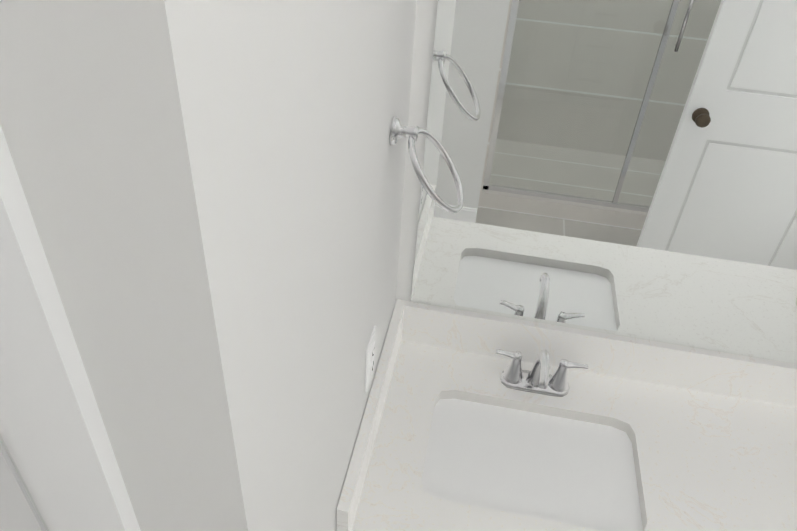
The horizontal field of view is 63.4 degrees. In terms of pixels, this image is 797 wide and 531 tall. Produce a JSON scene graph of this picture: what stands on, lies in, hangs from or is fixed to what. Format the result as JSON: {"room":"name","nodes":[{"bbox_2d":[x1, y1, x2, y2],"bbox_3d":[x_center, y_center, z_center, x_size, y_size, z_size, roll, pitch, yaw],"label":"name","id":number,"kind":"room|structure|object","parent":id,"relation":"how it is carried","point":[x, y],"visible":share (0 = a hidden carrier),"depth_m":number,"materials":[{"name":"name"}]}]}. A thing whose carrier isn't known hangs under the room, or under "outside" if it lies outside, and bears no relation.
{"room":"bathroom","nodes":[
{"label":"bathroom","id":0,"kind":"room"},
{"bbox_2d":[0,0,416,530],"bbox_3d":[-0.537,-0.101,1.073,0.989,2.764,1.012,9,38,6],"label":"wall","id":1,"kind":"structure","parent":0,"point":[213,190],"depth_m":0.49,"materials":[{"name":"paint"}]},
{"bbox_2d":[365,326,375,391],"bbox_3d":[-0.053,0.182,1.254,0.008,0.114,0.070,9,38,6],"label":"electrical outlet plate","id":2,"kind":"object","parent":1,"relation":"attached to","point":[370,357],"visible":0.98,"depth_m":1.24,"materials":[{"name":"white plastic"}]},
{"bbox_2d":[337,303,404,530],"bbox_3d":[-0.050,0.308,1.375,0.021,0.118,0.557,9,38,6],"label":"backsplash","id":3,"kind":"structure","parent":1,"relation":"attached to","point":[349,503],"depth_m":1.30,"materials":[{"name":"white stone"}]},
{"bbox_2d":[389,116,463,212],"bbox_3d":[0.053,-0.177,1.117,0.136,0.153,0.163,9,38,6],"label":"towel ring","id":4,"kind":"object","parent":1,"relation":"attached to","point":[398,130],"visible":1,"depth_m":1.08,"materials":[{"name":"silver metal"}]},
{"bbox_2d":[397,299,796,406],"bbox_3d":[0.807,0.262,1.514,1.660,0.118,0.021,9,38,6],"label":"backsplash","id":5,"kind":"structure","parent":1,"relation":"attached to","point":[634,360],"depth_m":1.53,"materials":[{"name":"white stone"}]},
{"bbox_2d":[396,0,796,363],"bbox_3d":[0.906,-0.150,1.270,1.788,2.764,0.128,9,38,6],"label":"mirror","id":6,"kind":"object","parent":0,"point":[626,168],"depth_m":1.27,"materials":[{"name":"clear glass"}]},
{"bbox_3d":[0.065,1.816,0.987,2.777,0.100,3.200,9,38,6],"label":"floor","id":7,"kind":"structure","parent":0,"visible":0},
{"bbox_2d":[353,343,672,530],"bbox_3d":[0.728,0.822,1.589,1.655,0.809,0.592,9,38,6],"label":"sink","id":8,"kind":"object","parent":7,"relation":"on","point":[473,421],"depth_m":1.40,"materials":[{"name":"white ceramic"}]},
{"bbox_2d":[495,349,588,396],"bbox_3d":[0.321,0.249,1.461,0.212,0.146,0.146,9,38,6],"label":"faucet","id":9,"kind":"object","parent":8,"relation":"on","point":[511,380],"depth_m":1.51,"materials":[{"name":"silver metal"}]},
{"bbox_2d":[649,383,796,530],"bbox_3d":[0.760,0.486,1.339,0.390,0.030,0.578,9,38,6],"label":"countertop","id":10,"kind":"structure","parent":8,"relation":"on","point":[731,464],"depth_m":1.39,"materials":[{"name":"white stone"}]},
{"bbox_3d":[-1.112,-0.052,0.956,0.100,2.764,2.860,9,38,6],"label":"wall","id":11,"kind":"structure","parent":0,"visible":0},
{"bbox_2d":[0,418,55,530],"bbox_3d":[-0.650,0.447,0.947,0.604,2.021,0.105,9,38,6],"label":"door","id":12,"kind":"structure","parent":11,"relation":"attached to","point":[22,508],"depth_m":0.82,"materials":[{"name":"white"}]},
{"bbox_2d":[0,125,140,530],"bbox_3d":[-0.650,0.421,0.912,0.786,2.120,0.138,9,38,6],"label":"door frame","id":13,"kind":"structure","parent":11,"relation":"attached to","point":[51,419],"depth_m":0.47,"materials":[{"name":"white wood"}]}
]}

